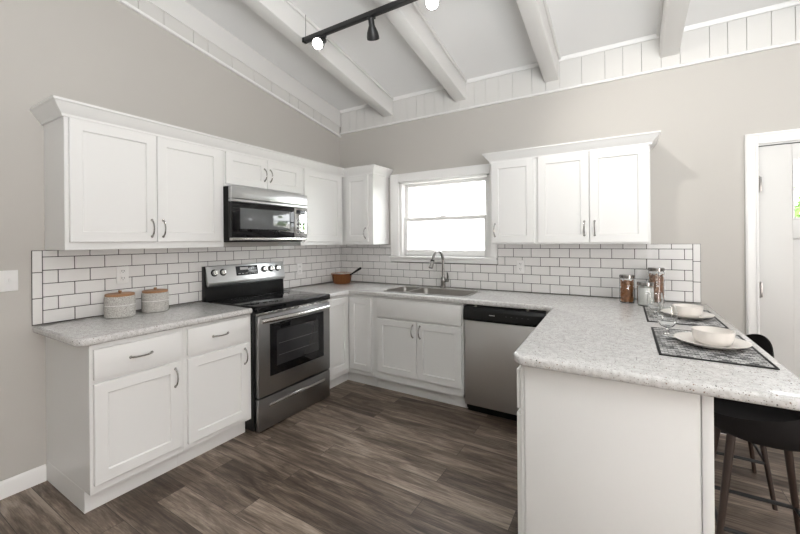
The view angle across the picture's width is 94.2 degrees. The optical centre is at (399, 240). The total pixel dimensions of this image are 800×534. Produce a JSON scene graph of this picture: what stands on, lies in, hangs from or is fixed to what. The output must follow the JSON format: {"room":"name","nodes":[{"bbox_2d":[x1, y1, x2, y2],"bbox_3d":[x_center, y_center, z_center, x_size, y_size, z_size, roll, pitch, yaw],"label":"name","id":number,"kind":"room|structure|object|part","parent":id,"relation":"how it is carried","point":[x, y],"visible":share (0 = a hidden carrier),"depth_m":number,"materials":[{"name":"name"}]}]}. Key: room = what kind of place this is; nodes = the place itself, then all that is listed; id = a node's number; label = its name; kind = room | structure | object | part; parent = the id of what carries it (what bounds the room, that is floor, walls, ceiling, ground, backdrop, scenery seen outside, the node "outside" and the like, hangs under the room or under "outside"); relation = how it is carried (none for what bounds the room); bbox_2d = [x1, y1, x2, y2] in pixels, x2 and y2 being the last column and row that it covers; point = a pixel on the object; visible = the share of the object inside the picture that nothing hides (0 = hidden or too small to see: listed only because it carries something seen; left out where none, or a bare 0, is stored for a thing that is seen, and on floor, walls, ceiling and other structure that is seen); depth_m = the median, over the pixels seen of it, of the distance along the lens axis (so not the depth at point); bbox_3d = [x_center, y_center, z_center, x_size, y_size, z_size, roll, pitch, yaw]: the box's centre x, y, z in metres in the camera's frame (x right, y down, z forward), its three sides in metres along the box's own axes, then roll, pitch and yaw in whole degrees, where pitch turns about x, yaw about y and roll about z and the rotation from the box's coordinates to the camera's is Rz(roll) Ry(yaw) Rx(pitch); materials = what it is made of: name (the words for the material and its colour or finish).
{"room":"kitchen","nodes":[
{"label":"kitchen","id":0,"kind":"room"},
{"bbox_2d":[0,0,339,480],"bbox_3d":[-2.081,-0.514,2.338,0.120,3.846,5.340,0,0,31],"label":"wall","id":1,"kind":"structure","parent":0,"point":[101,53],"depth_m":2.26,"materials":[{"name":"grey paint"}]},
{"bbox_2d":[0,270,17,291],"bbox_3d":[-2.188,0.224,2.019,0.016,0.116,0.164,0,0,31],"label":"light switch","id":2,"kind":"object","parent":1,"relation":"attached to","point":[9,278],"visible":1,"depth_m":2.06,"materials":[{"name":"white plastic"}]},
{"bbox_2d":[0,464,46,499],"bbox_3d":[-2.735,1.367,1.101,0.014,0.095,2.530,0,0,31],"label":"baseboard","id":3,"kind":"structure","parent":1,"relation":"attached to","point":[13,485],"depth_m":2.09,"materials":[{"name":"white paint"}]},
{"bbox_2d":[44,116,223,249],"bbox_3d":[-1.699,-0.320,2.499,0.357,0.746,0.943,0,0,31],"label":"upper cabinet","id":4,"kind":"object","parent":1,"relation":"attached to","point":[106,187],"visible":0.99,"depth_m":2.27,"materials":[{"name":"white paint"}]},
{"bbox_3d":[-1.705,-0.335,2.232,0.020,0.687,0.444,0,0,31],"label":"door","id":5,"kind":"part","parent":4,"relation":"part of","materials":[{"name":"white paint"}]},
{"bbox_3d":[-1.582,-0.079,2.381,0.037,0.122,0.016,0,0,31],"label":"handle","id":6,"kind":"part","parent":4,"relation":"part of","materials":[{"name":"silver metal"}]},
{"bbox_3d":[-1.547,-0.080,2.439,0.037,0.122,0.016,0,0,31],"label":"handle","id":7,"kind":"part","parent":4,"relation":"part of","materials":[{"name":"silver metal"}]},
{"bbox_3d":[-1.472,-0.337,2.618,0.020,0.687,0.449,0,0,31],"label":"door","id":8,"kind":"part","parent":4,"relation":"part of","materials":[{"name":"white paint"}]},
{"bbox_2d":[30,95,392,177],"bbox_3d":[-1.088,-0.728,3.096,0.456,0.084,2.799,0,0,38],"label":"crown molding","id":9,"kind":"structure","parent":4,"relation":"attached to","point":[52,108],"depth_m":2.49,"materials":[{"name":"white paint"}]},
{"bbox_2d":[31,245,340,325],"bbox_3d":[-1.416,0.269,3.302,0.008,0.434,2.722,0,0,31],"label":"tile backsplash","id":10,"kind":"structure","parent":1,"relation":"attached to","point":[67,285],"depth_m":2.61,"materials":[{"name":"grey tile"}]},
{"bbox_2d":[116,266,128,283],"bbox_3d":[-1.879,0.232,2.518,0.009,0.116,0.072,0,0,31],"label":"wall outlet","id":11,"kind":"object","parent":10,"relation":"attached to","point":[122,272],"visible":1,"depth_m":2.51,"materials":[{"name":"white plastic"}]},
{"bbox_2d":[120,276,125,280],"bbox_3d":[-1.877,0.256,2.517,0.004,0.032,0.034,0,0,31],"label":"socket","id":12,"kind":"object","parent":11,"relation":"attached to","point":[122,278],"depth_m":2.52,"materials":[{"name":"white plastic"}]},
{"bbox_2d":[297,263,301,274],"bbox_3d":[-1.050,0.296,3.890,0.009,0.116,0.072,0,0,31],"label":"wall outlet","id":13,"kind":"object","parent":10,"relation":"attached to","point":[299,265],"visible":1,"depth_m":3.88,"materials":[{"name":"white plastic"}]},
{"bbox_2d":[117,0,340,137],"bbox_3d":[-2.064,-1.684,2.240,0.026,0.914,5.200,0,0,31],"label":"trim","id":14,"kind":"structure","parent":1,"relation":"attached to","point":[123,2],"depth_m":3.09,"materials":[{"name":"white paint"}]},
{"bbox_2d":[125,0,339,134],"bbox_3d":[-1.693,-1.625,2.859,0.019,0.744,3.718,0,0,31],"label":"trim","id":15,"kind":"structure","parent":1,"relation":"attached to","point":[145,6],"depth_m":3.17,"materials":[{"name":"white wood"}]},
{"bbox_2d":[223,151,300,194],"bbox_3d":[-1.254,-0.558,3.239,0.357,0.278,0.782,0,0,31],"label":"upper cabinet","id":16,"kind":"object","parent":1,"relation":"attached to","point":[238,170],"visible":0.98,"depth_m":3.11,"materials":[{"name":"white paint"}]},
{"bbox_3d":[-1.239,-0.559,3.007,0.020,0.245,0.380,0,0,31],"label":"door","id":17,"kind":"part","parent":16,"relation":"part of","materials":[{"name":"white paint"}]},
{"bbox_2d":[223,185,306,241],"bbox_3d":[-1.229,-0.203,3.225,0.392,0.427,0.780,0,0,31],"label":"microwave","id":18,"kind":"object","parent":16,"relation":"attached to","point":[249,214],"visible":0.94,"depth_m":3.04,"materials":[{"name":"silver metal"}]},
{"bbox_3d":[-1.122,-0.161,3.067,0.038,0.270,0.620,0,0,31],"label":"door","id":19,"kind":"part","parent":18,"relation":"part of","materials":[{"name":"black glass"}]},
{"bbox_3d":[-1.230,0.004,3.226,0.310,0.014,0.720,0,0,31],"label":"plate","id":20,"kind":"part","parent":18,"relation":"part of","materials":[{"name":"black plastic"}]},
{"bbox_3d":[-0.920,-0.163,3.401,0.038,0.270,0.158,0,0,31],"label":"control panel","id":21,"kind":"part","parent":18,"relation":"part of","materials":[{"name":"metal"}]},
{"bbox_3d":[-1.039,-0.561,3.337,0.020,0.245,0.384,0,0,31],"label":"door","id":22,"kind":"part","parent":16,"relation":"part of","materials":[{"name":"white paint"}]},
{"bbox_2d":[279,168,341,245],"bbox_3d":[-0.906,-0.327,3.847,0.322,0.746,0.612,0,0,31],"label":"upper cabinet","id":23,"kind":"object","parent":1,"relation":"attached to","point":[323,191],"visible":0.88,"depth_m":3.75,"materials":[{"name":"white paint"}]},
{"bbox_3d":[-0.777,-0.337,3.768,0.020,0.697,0.532,0,0,31],"label":"door","id":24,"kind":"part","parent":23,"relation":"part of","materials":[{"name":"white paint"}]},
{"bbox_2d":[0,380,799,533],"bbox_3d":[0.759,1.437,0.631,6.720,0.100,5.340,0,0,31],"label":"floor","id":25,"kind":"structure","parent":0,"point":[362,458],"depth_m":2.12,"materials":[{"name":"wood"}]},
{"bbox_2d":[46,328,182,513],"bbox_3d":[-1.683,0.968,2.215,0.662,0.878,0.464,0,0,31],"label":"base cabinet","id":26,"kind":"object","parent":25,"relation":"on","point":[114,409],"visible":0.98,"depth_m":2.03,"materials":[{"name":"white paint"}]},
{"bbox_3d":[-1.442,0.631,2.064,0.020,0.157,0.428,0,0,31],"label":"drawer","id":27,"kind":"part","parent":26,"relation":"part of","materials":[{"name":"white paint"}]},
{"bbox_3d":[-1.440,0.987,2.064,0.020,0.515,0.428,0,0,31],"label":"door","id":28,"kind":"part","parent":26,"relation":"part of","materials":[{"name":"white paint"}]},
{"bbox_3d":[-1.420,0.631,2.050,0.037,0.017,0.121,0,0,31],"label":"handle","id":29,"kind":"part","parent":26,"relation":"part of","materials":[{"name":"silver metal"}]},
{"bbox_3d":[-1.325,0.816,2.204,0.037,0.122,0.016,0,0,31],"label":"handle","id":30,"kind":"part","parent":26,"relation":"part of","materials":[{"name":"silver metal"}]},
{"bbox_2d":[177,314,250,465],"bbox_3d":[-1.438,0.966,2.620,0.662,0.878,0.482,0,0,31],"label":"base cabinet","id":31,"kind":"object","parent":25,"relation":"on","point":[216,354],"visible":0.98,"depth_m":2.44,"materials":[{"name":"white paint"}]},
{"bbox_2d":[32,302,251,346],"bbox_3d":[-1.586,0.508,2.399,0.630,0.040,0.999,0,0,31],"label":"countertop","id":32,"kind":"structure","parent":31,"relation":"on","point":[96,330],"depth_m":2.19,"materials":[{"name":"stone"}]},
{"bbox_2d":[103,290,135,318],"bbox_3d":[-1.804,0.405,2.393,0.168,0.168,0.168,0,0,14],"label":"canister","id":33,"kind":"object","parent":32,"relation":"on","point":[119,304],"visible":1,"depth_m":2.33,"materials":[{"name":"ceramic"}]},
{"bbox_3d":[-1.804,0.347,2.393,0.158,0.015,0.158,0,0,14],"label":"lid","id":34,"kind":"part","parent":33,"relation":"part of","materials":[{"name":"brown wood"}]},
{"bbox_2d":[141,287,168,312],"bbox_3d":[-1.700,0.406,2.579,0.164,0.164,0.164,0,0,14],"label":"canister","id":35,"kind":"object","parent":32,"relation":"on","point":[153,300],"visible":1,"depth_m":2.52,"materials":[{"name":"ceramic"}]},
{"bbox_3d":[-1.700,0.350,2.579,0.153,0.015,0.153,0,0,14],"label":"lid","id":36,"kind":"part","parent":35,"relation":"part of","materials":[{"name":"brown wood"}]},
{"bbox_3d":[-1.198,0.625,2.469,0.020,0.165,0.430,0,0,31],"label":"drawer","id":37,"kind":"part","parent":31,"relation":"part of","materials":[{"name":"white paint"}]},
{"bbox_3d":[-1.195,0.990,2.469,0.020,0.525,0.430,0,0,31],"label":"door","id":38,"kind":"part","parent":31,"relation":"part of","materials":[{"name":"white paint"}]},
{"bbox_2d":[202,261,329,432],"bbox_3d":[-1.081,0.802,3.141,0.719,1.200,0.789,0,0,31],"label":"range","id":39,"kind":"object","parent":25,"relation":"on","point":[290,330],"visible":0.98,"depth_m":2.99,"materials":[{"name":"silver metal"}]},
{"bbox_3d":[-1.495,0.264,3.007,0.043,0.058,0.058,0,0,31],"label":"knob","id":40,"kind":"part","parent":39,"relation":"part of","materials":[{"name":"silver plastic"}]},
{"bbox_3d":[-1.455,0.263,3.073,0.043,0.058,0.058,0,0,31],"label":"knob","id":41,"kind":"part","parent":39,"relation":"part of","materials":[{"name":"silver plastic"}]},
{"bbox_3d":[-1.343,0.289,3.301,0.046,0.169,0.781,0,0,31],"label":"control panel","id":42,"kind":"part","parent":39,"relation":"part of","materials":[{"name":"silver metal"}]},
{"bbox_3d":[-1.242,0.262,3.425,0.043,0.058,0.058,0,0,31],"label":"knob","id":43,"kind":"part","parent":39,"relation":"part of","materials":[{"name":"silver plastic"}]},
{"bbox_2d":[208,290,329,313],"bbox_3d":[-1.084,0.503,3.149,0.614,0.049,0.771,0,0,31],"label":"cooktop","id":44,"kind":"object","parent":39,"relation":"in","point":[261,301],"depth_m":3.04,"materials":[{"name":"black glass"}]},
{"bbox_3d":[-0.838,1.270,3.008,0.038,0.232,0.757,0,0,31],"label":"storage drawer","id":45,"kind":"part","parent":39,"relation":"part of","materials":[{"name":"silver metal"}]},
{"bbox_3d":[-0.839,0.845,3.006,0.040,0.594,0.757,0,0,31],"label":"oven door","id":46,"kind":"part","parent":39,"relation":"part of","materials":[{"name":"silver metal"}]},
{"bbox_3d":[-0.807,0.582,2.965,0.065,0.035,0.710,0,0,31],"label":"handle","id":47,"kind":"part","parent":39,"relation":"part of","materials":[{"name":"silver metal"}]},
{"bbox_3d":[-0.812,1.220,3.003,0.011,0.027,0.595,0,0,31],"label":"handle","id":48,"kind":"part","parent":39,"relation":"part of","materials":[{"name":"silver metal"}]},
{"bbox_3d":[-0.818,0.813,3.005,0.006,0.390,0.575,0,0,31],"label":"door glass","id":49,"kind":"part","parent":39,"relation":"part of","materials":[{"name":"black glass"}]},
{"bbox_2d":[328,294,377,388],"bbox_3d":[-0.565,0.959,3.838,0.897,0.878,0.931,0,0,31],"label":"base cabinet","id":50,"kind":"object","parent":25,"relation":"on","point":[351,315],"visible":0.46,"depth_m":3.54,"materials":[{"name":"white paint"}]},
{"bbox_3d":[-0.580,0.892,3.488,0.020,0.692,0.282,0,0,31],"label":"door","id":51,"kind":"part","parent":50,"relation":"part of","materials":[{"name":"white paint"}]},
{"bbox_3d":[-0.378,0.890,3.548,0.256,0.692,0.020,0,0,31],"label":"door","id":52,"kind":"part","parent":50,"relation":"part of","materials":[{"name":"white paint"}]},
{"bbox_2d":[373,296,467,407],"bbox_3d":[0.276,0.952,3.487,0.900,0.878,0.662,0,0,31],"label":"base cabinet","id":53,"kind":"object","parent":25,"relation":"on","point":[419,345],"visible":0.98,"depth_m":3.21,"materials":[{"name":"white paint"}]},
{"bbox_3d":[-0.030,0.961,3.337,0.410,0.495,0.020,0,0,31],"label":"door","id":54,"kind":"part","parent":53,"relation":"part of","materials":[{"name":"white paint"}]},
{"bbox_3d":[0.145,0.615,3.230,0.826,0.165,0.020,0,0,31],"label":"false drawer","id":55,"kind":"part","parent":53,"relation":"part of","materials":[{"name":"white paint"}]},
{"bbox_3d":[0.326,0.958,3.123,0.410,0.495,0.020,0,0,31],"label":"door","id":56,"kind":"part","parent":53,"relation":"part of","materials":[{"name":"white paint"}]},
{"bbox_2d":[463,304,545,420],"bbox_3d":[0.935,0.949,3.088,0.616,0.874,0.630,0,0,31],"label":"dishwasher","id":57,"kind":"object","parent":25,"relation":"on","point":[492,335],"visible":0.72,"depth_m":2.87,"materials":[{"name":"silver metal"}]},
{"bbox_3d":[0.837,1.349,2.921,0.610,0.076,0.060,0,0,31],"label":"toe panel","id":58,"kind":"part","parent":57,"relation":"part of","materials":[{"name":"black plastic"}]},
{"bbox_2d":[517,311,714,533],"bbox_3d":[1.062,0.946,1.976,0.742,0.878,1.281,0,0,31],"label":"base cabinet","id":59,"kind":"object","parent":25,"relation":"on","point":[595,455],"visible":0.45,"depth_m":1.40,"materials":[{"name":"white paint"}]},
{"bbox_3d":[0.655,0.632,1.829,0.020,0.168,0.570,0,0,31],"label":"drawer","id":60,"kind":"part","parent":59,"relation":"part of","materials":[{"name":"white paint"}]},
{"bbox_3d":[0.658,1.000,1.829,0.020,0.535,0.570,0,0,31],"label":"door","id":61,"kind":"part","parent":59,"relation":"part of","materials":[{"name":"white paint"}]},
{"bbox_2d":[284,281,799,410],"bbox_3d":[0.265,0.493,2.757,3.427,0.040,1.905,0,0,31],"label":"countertop","id":62,"kind":"structure","parent":59,"relation":"on","point":[612,339],"depth_m":1.59,"materials":[{"name":"stone"}]},
{"bbox_2d":[331,267,361,283],"bbox_3d":[-0.593,0.384,4.125,0.382,0.189,0.245,0,0,31],"label":"saucepan","id":63,"kind":"object","parent":62,"relation":"on","point":[338,277],"visible":1,"depth_m":4.07,"materials":[{"name":"orange metal"}]},
{"bbox_2d":[384,286,478,296],"bbox_3d":[0.286,0.566,3.469,0.837,0.194,0.405,0,0,31],"label":"sink","id":64,"kind":"object","parent":62,"relation":"in","point":[403,289],"visible":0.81,"depth_m":3.57,"materials":[{"name":"silver metal"}]},
{"bbox_3d":[0.036,0.559,3.615,0.213,0.172,0.353,0,0,31],"label":"bowl","id":65,"kind":"part","parent":64,"relation":"part of","materials":[{"name":"silver metal"}]},
{"bbox_3d":[0.387,0.566,3.403,0.552,0.192,0.353,0,0,31],"label":"bowl","id":66,"kind":"part","parent":64,"relation":"part of","materials":[{"name":"silver metal"}]},
{"bbox_2d":[429,250,448,288],"bbox_3d":[0.360,0.280,3.597,0.271,0.382,0.091,0,0,-42],"label":"faucet","id":67,"kind":"object","parent":62,"relation":"on","point":[444,280],"visible":0.99,"depth_m":3.65,"materials":[{"name":"silver metal"}]},
{"bbox_3d":[0.371,0.230,3.606,0.028,0.282,0.210,0,0,37],"label":"spout","id":68,"kind":"part","parent":67,"relation":"part of","materials":[{"name":"silver metal"}]},
{"bbox_2d":[619,274,634,302],"bbox_3d":[1.696,0.357,2.776,0.098,0.207,0.098,0,0,31],"label":"storage jar","id":69,"kind":"object","parent":62,"relation":"on","point":[626,281],"visible":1,"depth_m":2.74,"materials":[{"name":"brown"}]},
{"bbox_3d":[1.696,0.267,2.776,0.098,0.026,0.098,0,0,31],"label":"lid","id":70,"kind":"part","parent":69,"relation":"part of","materials":[{"name":"silver metal"}]},
{"bbox_2d":[637,281,653,305],"bbox_3d":[1.748,0.377,2.646,0.102,0.167,0.102,0,0,31],"label":"storage jar","id":71,"kind":"object","parent":62,"relation":"on","point":[643,287],"visible":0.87,"depth_m":2.61,"materials":[{"name":"white"}]},
{"bbox_3d":[1.748,0.306,2.646,0.102,0.026,0.102,0,0,31],"label":"lid","id":72,"kind":"part","parent":71,"relation":"part of","materials":[{"name":"silver metal"}]},
{"bbox_2d":[648,267,664,303],"bbox_3d":[1.891,0.329,2.741,0.104,0.261,0.104,0,0,31],"label":"storage jar","id":73,"kind":"object","parent":62,"relation":"on","point":[656,275],"visible":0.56,"depth_m":2.70,"materials":[{"name":"brown"}]},
{"bbox_3d":[1.890,0.211,2.741,0.104,0.026,0.104,0,0,31],"label":"lid","id":74,"kind":"part","parent":73,"relation":"part of","materials":[{"name":"silver metal"}]},
{"bbox_2d":[643,306,728,328],"bbox_3d":[1.708,0.459,2.268,0.356,0.004,0.546,0,0,31],"label":"placemat","id":75,"kind":"object","parent":62,"relation":"on","point":[713,321],"visible":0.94,"depth_m":2.12,"materials":[{"name":"black fabric"}]},
{"bbox_2d":[647,292,663,316],"bbox_3d":[1.545,0.386,2.249,0.085,0.144,0.085,0,0,31],"label":"wine glass","id":76,"kind":"object","parent":75,"relation":"on","point":[653,298],"visible":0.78,"depth_m":2.22,"materials":[{"name":"clear glass"}]},
{"bbox_2d":[678,312,714,319],"bbox_3d":[1.706,0.443,2.216,0.264,0.026,0.264,0,0,31],"label":"plate","id":77,"kind":"object","parent":75,"relation":"on","point":[704,315],"visible":0.41,"depth_m":2.14,"materials":[{"name":"white ceramic"}]},
{"bbox_2d":[672,303,703,316],"bbox_3d":[1.712,0.418,2.212,0.150,0.062,0.150,0,0,31],"label":"bowl","id":78,"kind":"object","parent":77,"relation":"on","point":[691,310],"visible":0.78,"depth_m":2.16,"materials":[{"name":"white ceramic"}]},
{"bbox_2d":[651,327,779,369],"bbox_3d":[1.349,0.462,1.655,0.356,0.004,0.546,0,0,31],"label":"placemat","id":79,"kind":"object","parent":62,"relation":"on","point":[671,346],"visible":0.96,"depth_m":1.53,"materials":[{"name":"black fabric"}]},
{"bbox_2d":[656,304,677,335],"bbox_3d":[1.304,0.388,1.814,0.085,0.144,0.085,0,0,31],"label":"wine glass","id":80,"kind":"object","parent":79,"relation":"on","point":[667,316],"visible":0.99,"depth_m":1.79,"materials":[{"name":"clear glass"}]},
{"bbox_2d":[674,332,751,349],"bbox_3d":[1.363,0.446,1.629,0.264,0.026,0.264,0,0,31],"label":"plate","id":81,"kind":"object","parent":79,"relation":"on","point":[687,337],"visible":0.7,"depth_m":1.60,"materials":[{"name":"white ceramic"}]},
{"bbox_2d":[691,326,735,346],"bbox_3d":[1.369,0.420,1.625,0.150,0.062,0.150,0,0,31],"label":"bowl","id":82,"kind":"object","parent":81,"relation":"on","point":[706,335],"visible":1,"depth_m":1.59,"materials":[{"name":"white ceramic"}]},
{"bbox_3d":[1.359,0.944,1.753,0.004,0.878,1.196,0,0,31],"label":"panel","id":83,"kind":"part","parent":59,"relation":"part of","materials":[{"name":"white paint"}]},
{"bbox_2d":[716,334,777,510],"bbox_3d":[1.857,0.959,2.145,0.430,0.841,0.447,0,0,31],"label":"bar stool","id":84,"kind":"object","parent":25,"relation":"on","point":[762,341],"visible":0.04,"depth_m":2.00,"materials":[{"name":"black wood"}]},
{"bbox_3d":[2.050,1.074,2.192,0.127,0.608,0.030,0,0,-13],"label":"leg","id":85,"kind":"part","parent":84,"relation":"part of","materials":[{"name":"brown wood"}]},
{"bbox_3d":[1.905,1.075,1.954,0.030,0.608,0.127,0,0,-14],"label":"leg","id":86,"kind":"part","parent":84,"relation":"part of","materials":[{"name":"brown wood"}]},
{"bbox_2d":[714,397,799,533],"bbox_3d":[1.512,0.962,1.565,0.426,0.841,0.452,0,0,31],"label":"bar stool","id":87,"kind":"object","parent":25,"relation":"on","point":[767,426],"visible":0.73,"depth_m":1.51,"materials":[{"name":"black"}]},
{"bbox_3d":[1.466,1.078,1.756,0.030,0.608,0.127,0,0,-14],"label":"leg","id":88,"kind":"part","parent":87,"relation":"part of","materials":[{"name":"brown wood"}]},
{"bbox_3d":[1.322,1.079,1.518,0.127,0.608,0.030,0,0,-13],"label":"leg","id":89,"kind":"part","parent":87,"relation":"part of","materials":[{"name":"brown wood"}]},
{"bbox_3d":[1.705,1.076,1.611,0.127,0.608,0.030,0,0,-13],"label":"leg","id":90,"kind":"part","parent":87,"relation":"part of","materials":[{"name":"brown wood"}]},
{"bbox_2d":[185,0,790,109],"bbox_3d":[0.732,-2.050,0.631,6.720,1.018,5.340,0,0,31],"label":"ceiling","id":91,"kind":"structure","parent":0,"point":[483,37],"depth_m":2.99,"materials":[{"name":"white paint"}]},
{"bbox_2d":[147,0,340,126],"bbox_3d":[-2.067,-1.896,2.241,0.022,1.081,5.200,0,0,31],"label":"ceiling beam","id":92,"kind":"structure","parent":91,"relation":"attached to","point":[182,11],"depth_m":3.32,"materials":[{"name":"white wood"}]},
{"bbox_2d":[241,0,393,116],"bbox_3d":[-1.475,-1.901,1.884,0.161,1.080,5.200,0,0,31],"label":"ceiling beam","id":93,"kind":"structure","parent":91,"relation":"attached to","point":[284,16],"depth_m":3.18,"materials":[{"name":"white wood"}]},
{"bbox_2d":[302,0,438,49],"bbox_3d":[0.341,-1.602,2.261,2.580,0.364,0.208,0,0,31],"label":"track light","id":94,"kind":"object","parent":91,"relation":"attached to","point":[318,39],"visible":1,"depth_m":2.62,"materials":[{"name":"black metal"}]},
{"bbox_3d":[-0.604,-1.465,2.762,0.077,0.080,0.082,0,0,31],"label":"bulb","id":95,"kind":"part","parent":94,"relation":"part of","materials":[{"name":"white glass"}]},
{"bbox_3d":[0.201,-1.467,2.284,0.077,0.081,0.081,0,0,31],"label":"bulb","id":96,"kind":"part","parent":94,"relation":"part of","materials":[{"name":"white glass"}]},
{"bbox_2d":[374,0,466,101],"bbox_3d":[-0.750,-1.907,1.445,0.156,1.080,5.200,0,0,31],"label":"ceiling beam","id":97,"kind":"structure","parent":91,"relation":"attached to","point":[410,22],"depth_m":2.98,"materials":[{"name":"white wood"}]},
{"bbox_2d":[516,0,560,82],"bbox_3d":[-0.028,-1.913,1.009,0.153,1.080,5.200,0,0,31],"label":"ceiling beam","id":98,"kind":"structure","parent":91,"relation":"attached to","point":[535,14],"depth_m":2.74,"materials":[{"name":"white wood"}]},
{"bbox_2d":[657,0,689,57],"bbox_3d":[0.684,-1.918,0.579,0.156,1.080,5.200,0,0,31],"label":"ceiling beam","id":99,"kind":"structure","parent":91,"relation":"attached to","point":[672,13],"depth_m":2.54,"materials":[{"name":"white wood"}]},
{"bbox_2d":[340,44,799,334],"bbox_3d":[2.143,-0.100,2.826,6.600,2.952,0.140,0,0,31],"label":"wall","id":100,"kind":"structure","parent":0,"point":[703,113],"depth_m":2.78,"materials":[{"name":"grey paint"}]},
{"bbox_2d":[342,174,388,244],"bbox_3d":[-0.513,-0.330,4.136,0.695,0.746,0.357,0,0,31],"label":"upper cabinet","id":101,"kind":"object","parent":100,"relation":"attached to","point":[365,198],"visible":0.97,"depth_m":3.95,"materials":[{"name":"white paint"}]},
{"bbox_3d":[-0.458,-0.340,3.946,0.295,0.697,0.020,0,0,31],"label":"door","id":102,"kind":"part","parent":101,"relation":"part of","materials":[{"name":"white paint"}]},
{"bbox_2d":[389,164,497,263],"bbox_3d":[0.429,-0.250,3.831,1.188,0.949,0.190,0,0,31],"label":"window","id":103,"kind":"structure","parent":100,"relation":"in","point":[400,252],"depth_m":3.82,"materials":[{"name":"white paint"}]},
{"bbox_3d":[0.433,0.193,3.831,1.188,0.063,0.190,0,0,31],"label":"sill","id":104,"kind":"part","parent":103,"relation":"part of","materials":[{"name":"white paint"}]},
{"bbox_3d":[0.456,-0.041,3.830,0.941,0.414,0.030,0,0,31],"label":"sash","id":105,"kind":"part","parent":103,"relation":"part of","materials":[{"name":"white paint"}]},
{"bbox_3d":[0.470,-0.414,3.858,0.941,0.397,0.030,0,0,31],"label":"sash","id":106,"kind":"part","parent":103,"relation":"part of","materials":[{"name":"white paint"}]},
{"bbox_2d":[491,158,536,243],"bbox_3d":[1.011,-0.329,3.215,0.372,0.721,0.357,0,0,31],"label":"upper cabinet","id":107,"kind":"object","parent":100,"relation":"attached to","point":[513,182],"visible":0.98,"depth_m":3.09,"materials":[{"name":"white paint"}]},
{"bbox_2d":[340,244,700,302],"bbox_3d":[0.740,0.252,3.588,3.398,0.434,0.008,0,0,31],"label":"tile backsplash","id":108,"kind":"structure","parent":100,"relation":"attached to","point":[594,270],"depth_m":3.22,"materials":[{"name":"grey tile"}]},
{"bbox_2d":[516,260,524,272],"bbox_3d":[1.091,0.235,3.365,0.072,0.116,0.009,0,0,31],"label":"wall outlet","id":109,"kind":"object","parent":108,"relation":"attached to","point":[520,268],"visible":1,"depth_m":3.36,"materials":[{"name":"white plastic"}]},
{"bbox_2d":[340,0,799,113],"bbox_3d":[1.705,-1.559,2.989,5.658,0.033,0.022,0,0,31],"label":"trim","id":110,"kind":"structure","parent":100,"relation":"attached to","point":[791,3],"depth_m":2.96,"materials":[{"name":"white paint"}]},
{"bbox_2d":[340,40,799,134],"bbox_3d":[2.092,-1.301,2.756,6.600,0.020,0.022,0,0,31],"label":"trim","id":111,"kind":"structure","parent":100,"relation":"attached to","point":[797,41],"depth_m":3.02,"materials":[{"name":"white paint"}]},
{"bbox_2d":[341,5,799,132],"bbox_3d":[2.106,-1.426,2.753,6.570,0.235,0.012,0,0,31],"label":"trim","id":112,"kind":"structure","parent":100,"relation":"attached to","point":[780,26],"depth_m":3.00,"materials":[{"name":"white wood"}]},
{"bbox_2d":[536,144,650,243],"bbox_3d":[1.499,-0.333,2.920,0.768,0.721,0.357,0,0,31],"label":"upper cabinet","id":113,"kind":"object","parent":100,"relation":"attached to","point":[598,196],"visible":1,"depth_m":2.78,"materials":[{"name":"white paint"}]},
{"bbox_3d":[1.271,-0.328,2.902,0.369,0.687,0.020,0,0,31],"label":"door","id":114,"kind":"part","parent":113,"relation":"part of","materials":[{"name":"white paint"}]},
{"bbox_2d":[482,130,660,163],"bbox_3d":[1.335,-0.711,3.015,1.260,0.076,0.363,0,0,31],"label":"crown molding","id":115,"kind":"structure","parent":113,"relation":"attached to","point":[651,138],"depth_m":2.82,"materials":[{"name":"white paint"}]},
{"bbox_3d":[1.389,-0.093,2.801,0.016,0.122,0.037,0,0,31],"label":"handle","id":116,"kind":"part","parent":113,"relation":"part of","materials":[{"name":"silver metal"}]},
{"bbox_3d":[1.589,-0.331,2.709,0.367,0.687,0.020,0,0,31],"label":"door","id":117,"kind":"part","parent":113,"relation":"part of","materials":[{"name":"white paint"}]},
{"bbox_2d":[744,128,799,377],"bbox_3d":[2.834,0.317,2.372,0.954,2.108,0.206,0,0,31],"label":"door","id":118,"kind":"structure","parent":100,"relation":"in","point":[772,228],"depth_m":2.52,"materials":[{"name":"white paint"}]},
{"label":"outside","id":119,"kind":"structure","parent":0,"visible":0},
{"bbox_3d":[13.108,1.650,22.497,55.000,0.120,44.860,0,0,31],"label":"ground","id":120,"kind":"structure","parent":119,"visible":0},
{"bbox_2d":[408,182,484,249],"bbox_3d":[2.671,-1.228,21.698,10.800,5.800,7.800,0,0,31],"label":"window glass","id":121,"kind":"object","parent":120,"relation":"on","point":[462,199],"visible":0.11,"depth_m":17.70,"materials":[{"name":"white"}]},
{"bbox_2d":[795,187,799,214],"bbox_3d":[4.837,0.468,4.345,2.238,2.444,2.262,0,0,-32],"label":"leafy shrub","id":122,"kind":"object","parent":120,"relation":"on","point":[797,206],"visible":0.02,"depth_m":4.38,"materials":[{"name":"green plant"}]}
]}

